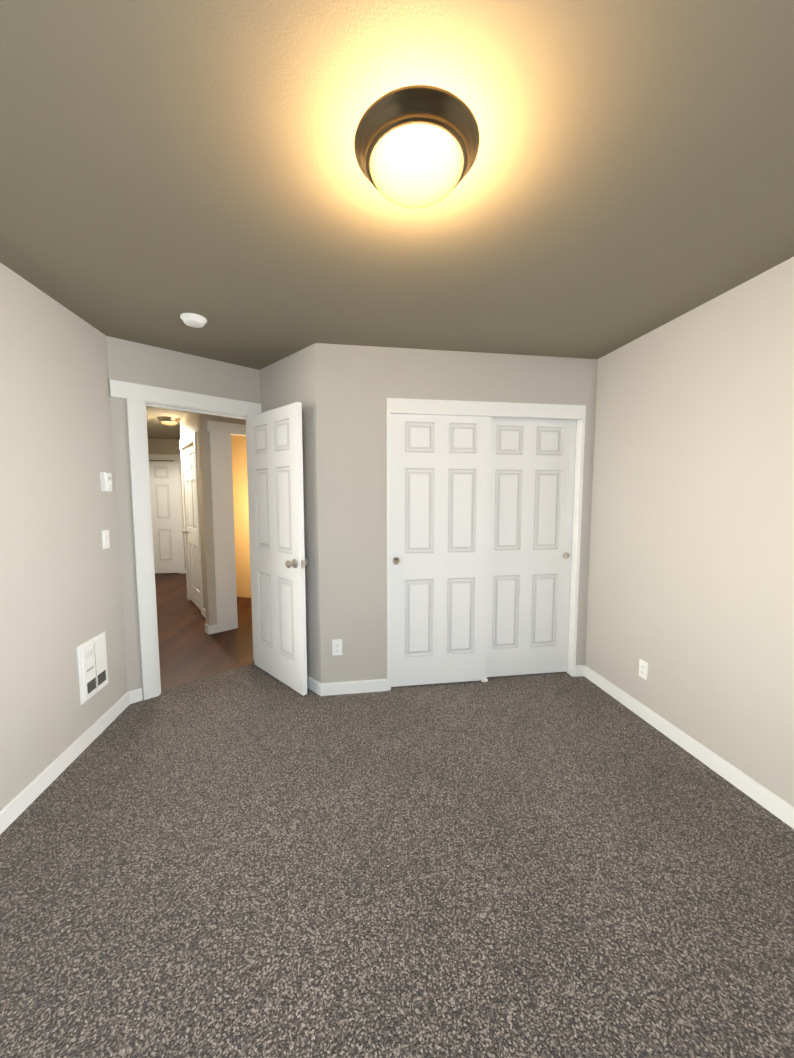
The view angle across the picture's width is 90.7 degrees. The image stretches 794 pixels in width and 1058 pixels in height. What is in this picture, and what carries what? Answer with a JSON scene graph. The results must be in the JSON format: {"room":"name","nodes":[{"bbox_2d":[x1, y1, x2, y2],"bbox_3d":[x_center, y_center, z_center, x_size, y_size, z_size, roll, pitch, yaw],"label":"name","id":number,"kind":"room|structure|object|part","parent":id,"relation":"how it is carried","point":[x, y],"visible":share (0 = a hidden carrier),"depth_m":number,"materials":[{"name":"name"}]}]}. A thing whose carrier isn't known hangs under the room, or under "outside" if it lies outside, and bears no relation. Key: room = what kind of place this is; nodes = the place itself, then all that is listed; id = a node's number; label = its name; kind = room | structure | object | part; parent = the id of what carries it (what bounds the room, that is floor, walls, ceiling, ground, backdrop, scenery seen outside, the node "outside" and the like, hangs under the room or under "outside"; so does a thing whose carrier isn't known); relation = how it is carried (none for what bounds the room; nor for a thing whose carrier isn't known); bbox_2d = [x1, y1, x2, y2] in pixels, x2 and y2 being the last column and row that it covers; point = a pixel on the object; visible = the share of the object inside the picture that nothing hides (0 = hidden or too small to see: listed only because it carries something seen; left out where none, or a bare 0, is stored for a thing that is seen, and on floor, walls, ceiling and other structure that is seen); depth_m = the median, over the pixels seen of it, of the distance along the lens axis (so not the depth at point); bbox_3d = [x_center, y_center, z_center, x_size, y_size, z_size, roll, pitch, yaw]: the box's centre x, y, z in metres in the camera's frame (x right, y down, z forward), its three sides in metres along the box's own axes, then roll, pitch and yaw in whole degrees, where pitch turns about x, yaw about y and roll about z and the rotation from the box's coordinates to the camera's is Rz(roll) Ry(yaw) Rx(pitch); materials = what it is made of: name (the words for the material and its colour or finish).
{"room":"empty bedroom","nodes":[
{"label":"empty bedroom","id":0,"kind":"room"},
{"bbox_2d":[0,262,127,809],"bbox_3d":[-1.601,0.156,0.600,0.115,2.440,4.035,-1,5,-9],"label":"wall","id":1,"kind":"structure","parent":0,"point":[60,589],"depth_m":1.99,"materials":[{"name":"beige paint"}]},
{"bbox_2d":[0,691,129,834],"bbox_3d":[-1.546,1.323,0.765,0.013,0.088,3.920,-1,5,-9],"label":"baseboard","id":2,"kind":"structure","parent":1,"relation":"attached to","point":[13,809],"depth_m":2.00,"materials":[{"name":"white wood"}]},
{"bbox_2d":[77,631,107,704],"bbox_3d":[-1.783,0.810,2.315,0.024,0.335,0.258,-1,5,-9],"label":"wall heater","id":3,"kind":"object","parent":1,"relation":"attached to","point":[92,665],"visible":1,"depth_m":2.28,"materials":[{"name":"white metal"}]},
{"bbox_2d":[102,530,109,548],"bbox_3d":[-1.819,0.065,2.456,0.014,0.115,0.070,-1,5,-9],"label":"light switch","id":4,"kind":"object","parent":1,"relation":"attached to","point":[105,540],"visible":1,"depth_m":2.44,"materials":[{"name":"white plastic"}]},
{"bbox_2d":[100,472,111,491],"bbox_3d":[-1.810,-0.293,2.451,0.040,0.118,0.072,-1,5,-9],"label":"thermostat","id":5,"kind":"object","parent":1,"relation":"attached to","point":[106,481],"visible":1,"depth_m":2.42,"materials":[{"name":"white plastic"}]},
{"bbox_2d":[148,439,185,567],"bbox_3d":[-3.939,-0.402,7.196,4.000,2.440,0.100,-1,5,-9],"label":"wall","id":6,"kind":"structure","parent":0,"point":[163,446],"depth_m":7.03,"materials":[{"name":"paint"}]},
{"bbox_2d":[149,461,178,572],"bbox_3d":[-4.411,-0.199,7.088,0.810,2.030,0.065,-1,5,-9],"label":"door","id":7,"kind":"structure","parent":6,"relation":"in","point":[163,509],"depth_m":7.11,"materials":[{"name":"white paint"}]},
{"bbox_2d":[149,454,185,573],"bbox_3d":[-3.930,-0.262,7.148,4.000,2.170,0.022,-1,5,-9],"label":"door frame","id":8,"kind":"structure","parent":6,"relation":"attached to","point":[176,458],"depth_m":7.11,"materials":[{"name":"white wood"}]},
{"bbox_2d":[106,336,259,694],"bbox_3d":[-1.519,-0.045,2.976,1.001,2.440,0.115,-4,7,-43],"label":"wall","id":9,"kind":"structure","parent":0,"point":[136,363],"depth_m":2.67,"materials":[{"name":"beige paint"}]},
{"bbox_2d":[129,688,142,703],"bbox_3d":[-1.814,1.157,2.718,0.082,0.088,0.013,-4,7,-43],"label":"baseboard","id":10,"kind":"structure","parent":9,"relation":"attached to","point":[135,695],"depth_m":2.71,"materials":[{"name":"white wood"}]},
{"bbox_2d":[109,379,261,699],"bbox_3d":[-1.499,0.090,3.006,1.053,2.167,0.161,-4,7,-43],"label":"door frame","id":11,"kind":"structure","parent":9,"relation":"attached to","point":[135,395],"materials":[{"name":"white wood"}]},
{"bbox_3d":[-1.476,0.134,3.031,0.768,2.075,0.121,-4,7,-43],"label":"bedroom door jamb","id":12,"kind":"part","parent":11,"relation":"part of","materials":[{"name":"white wood"}]},
{"bbox_2d":[247,402,306,695],"bbox_3d":[-0.943,0.147,2.940,0.742,2.035,0.104,5,7,44],"label":"bedroom door","id":13,"kind":"structure","parent":9,"relation":"in","point":[275,459],"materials":[{"name":"white paint"}]},
{"bbox_3d":[-0.740,0.243,2.724,0.066,0.066,0.070,5,7,44],"label":"bedroom door knob","id":14,"kind":"part","parent":13,"relation":"part of","materials":[{"name":"silver metal"}]},
{"bbox_2d":[180,412,205,609],"bbox_3d":[-2.436,-0.202,4.837,0.100,2.440,1.460,-4,6,-38],"label":"wall","id":15,"kind":"structure","parent":0,"point":[189,423],"depth_m":4.62,"materials":[{"name":"paint"}]},
{"bbox_2d":[182,444,200,609],"bbox_3d":[-2.621,-0.021,4.989,0.105,2.030,0.762,-4,6,-38],"label":"door","id":16,"kind":"structure","parent":15,"relation":"in","point":[191,516],"depth_m":5.02,"materials":[{"name":"white paint"}]},
{"bbox_2d":[155,573,253,689],"bbox_3d":[-4.227,0.956,5.636,10.379,0.001,10.363,-1,5,-9],"label":"floor","id":17,"kind":"structure","parent":0,"point":[190,649],"depth_m":3.91,"materials":[{"name":"brown wood"}]},
{"bbox_2d":[197,413,245,625],"bbox_3d":[-1.526,-0.166,4.406,1.220,2.440,0.100,-4,7,-43],"label":"wall","id":18,"kind":"structure","parent":0,"point":[207,517],"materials":[{"name":"paint"}]},
{"bbox_2d":[179,420,245,634],"bbox_3d":[-1.948,-0.064,4.775,1.786,2.175,1.639,-1,5,-9],"label":"door frame","id":19,"kind":"structure","parent":18,"relation":"attached to","point":[220,433],"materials":[{"name":"white wood"}]},
{"bbox_2d":[231,435,250,597],"bbox_3d":[-1.716,-0.246,5.351,1.749,2.440,0.100,1,5,16],"label":"wall","id":20,"kind":"structure","parent":0,"point":[241,511],"depth_m":5.43,"materials":[{"name":"yellow paint"}]},
{"bbox_2d":[259,343,320,682],"bbox_3d":[-0.722,-0.055,3.100,0.800,2.440,0.300,5,7,44],"label":"wall","id":21,"kind":"structure","parent":0,"point":[290,379],"depth_m":2.80,"materials":[{"name":"beige paint"}]},
{"bbox_2d":[307,675,322,695],"bbox_3d":[-0.827,1.126,3.083,0.813,0.088,0.013,5,7,44],"label":"baseboard return","id":22,"kind":"object","parent":21,"relation":"attached to","point":[314,685],"visible":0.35,"depth_m":2.85,"materials":[{"name":"white wood"}]},
{"bbox_2d":[0,663,793,1057],"bbox_3d":[0.046,1.317,1.349,3.404,0.001,4.590,-1,5,-9],"label":"floor carpet","id":23,"kind":"object","parent":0,"point":[250,861],"visible":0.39,"depth_m":1.44,"materials":[{"name":"grey carpet"}]},
{"bbox_2d":[0,0,793,438],"bbox_3d":[-2.206,-1.331,3.703,10.000,0.001,10.750,-1,5,-9],"label":"ceiling","id":24,"kind":"structure","parent":0,"point":[166,164],"depth_m":1.23,"materials":[{"name":"paint"}]},
{"bbox_2d":[156,416,180,425],"bbox_3d":[-2.994,-1.408,5.154,0.284,0.090,0.284,-1,5,-9],"label":"flush-mount light","id":25,"kind":"object","parent":24,"relation":"attached to","point":[168,420],"visible":1,"depth_m":5.08,"materials":[{"name":"white glass"}]},
{"bbox_2d":[180,313,206,327],"bbox_3d":[-1.163,-1.189,2.246,0.138,0.037,0.138,-1,5,-9],"label":"smoke detector","id":26,"kind":"object","parent":24,"relation":"attached to","point":[194,320],"visible":0.98,"depth_m":2.21,"materials":[{"name":"white plastic"}]},
{"bbox_2d":[354,85,479,208],"bbox_3d":[0.057,-1.056,1.155,0.364,0.118,0.364,-1,5,-9],"label":"flush-mount light","id":27,"kind":"object","parent":24,"relation":"attached to","point":[416,146],"visible":1,"depth_m":1.06,"materials":[{"name":"white glass"}]},
{"bbox_2d":[316,343,597,682],"bbox_3d":[0.525,-0.041,2.934,2.175,2.440,0.115,-1,5,-9],"label":"wall","id":28,"kind":"structure","parent":0,"point":[357,386],"depth_m":2.77,"materials":[{"name":"beige paint"}]},
{"bbox_2d":[332,639,341,655],"bbox_3d":[-0.427,0.846,2.800,0.070,0.115,0.010,-1,5,-9],"label":"electrical outlet","id":29,"kind":"object","parent":28,"relation":"attached to","point":[336,646],"visible":1,"depth_m":2.80,"materials":[{"name":"white plastic"}]},
{"bbox_2d":[321,679,386,695],"bbox_3d":[-0.305,1.147,2.842,0.475,0.088,0.013,-1,5,-9],"label":"baseboard","id":30,"kind":"structure","parent":28,"relation":"attached to","point":[354,687],"depth_m":2.84,"materials":[{"name":"white wood"}]},
{"bbox_2d":[390,413,491,686],"bbox_3d":[0.320,0.158,2.898,0.745,2.025,0.033,-1,5,-9],"label":"closet door","id":31,"kind":"structure","parent":28,"relation":"in","point":[440,473],"depth_m":2.88,"materials":[{"name":"white paint"}]},
{"bbox_2d":[393,557,399,564],"bbox_3d":[-0.004,0.231,2.834,0.057,0.057,0.008,-1,5,-9],"label":"door pull","id":32,"kind":"object","parent":31,"relation":"attached to","point":[396,560],"visible":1,"depth_m":2.83,"materials":[{"name":"silver metal"}]},
{"bbox_2d":[387,398,585,690],"bbox_3d":[0.661,0.127,2.966,1.500,2.100,0.121,-1,5,-9],"label":"trim","id":33,"kind":"structure","parent":28,"relation":"attached to","point":[467,408],"depth_m":2.87,"materials":[{"name":"white wood"}]},
{"bbox_2d":[487,417,575,676],"bbox_3d":[1.002,0.146,3.044,0.745,2.025,0.033,-1,5,-9],"label":"closet door","id":34,"kind":"structure","parent":28,"relation":"in","point":[531,494],"depth_m":3.03,"materials":[{"name":"white paint"}]},
{"bbox_2d":[563,552,569,558],"bbox_3d":[1.332,0.210,3.080,0.057,0.057,0.008,-1,5,-9],"label":"door pull","id":35,"kind":"object","parent":34,"relation":"attached to","point":[566,555],"visible":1,"depth_m":3.08,"materials":[{"name":"silver metal"}]},
{"bbox_2d":[575,665,584,676],"bbox_3d":[1.454,1.124,3.110,0.085,0.088,0.013,-1,5,-9],"label":"baseboard","id":36,"kind":"structure","parent":28,"relation":"attached to","point":[579,670],"depth_m":3.10,"materials":[{"name":"white wood"}]},
{"bbox_2d":[585,257,793,806],"bbox_3d":[1.842,0.111,1.141,0.115,2.440,4.070,-1,5,-9],"label":"wall","id":37,"kind":"structure","parent":0,"point":[691,584],"depth_m":2.07,"materials":[{"name":"beige paint"}]},
{"bbox_2d":[639,659,647,679],"bbox_3d":[1.579,0.902,2.518,0.010,0.115,0.070,-1,5,-9],"label":"electrical outlet","id":38,"kind":"object","parent":37,"relation":"attached to","point":[643,669],"visible":1,"depth_m":2.51,"materials":[{"name":"white plastic"}]},
{"bbox_2d":[584,665,793,828],"bbox_3d":[1.778,1.283,1.231,0.013,0.088,3.840,-1,5,-9],"label":"baseboard","id":39,"kind":"structure","parent":37,"relation":"attached to","point":[770,801],"depth_m":2.09,"materials":[{"name":"white wood"}]}
]}

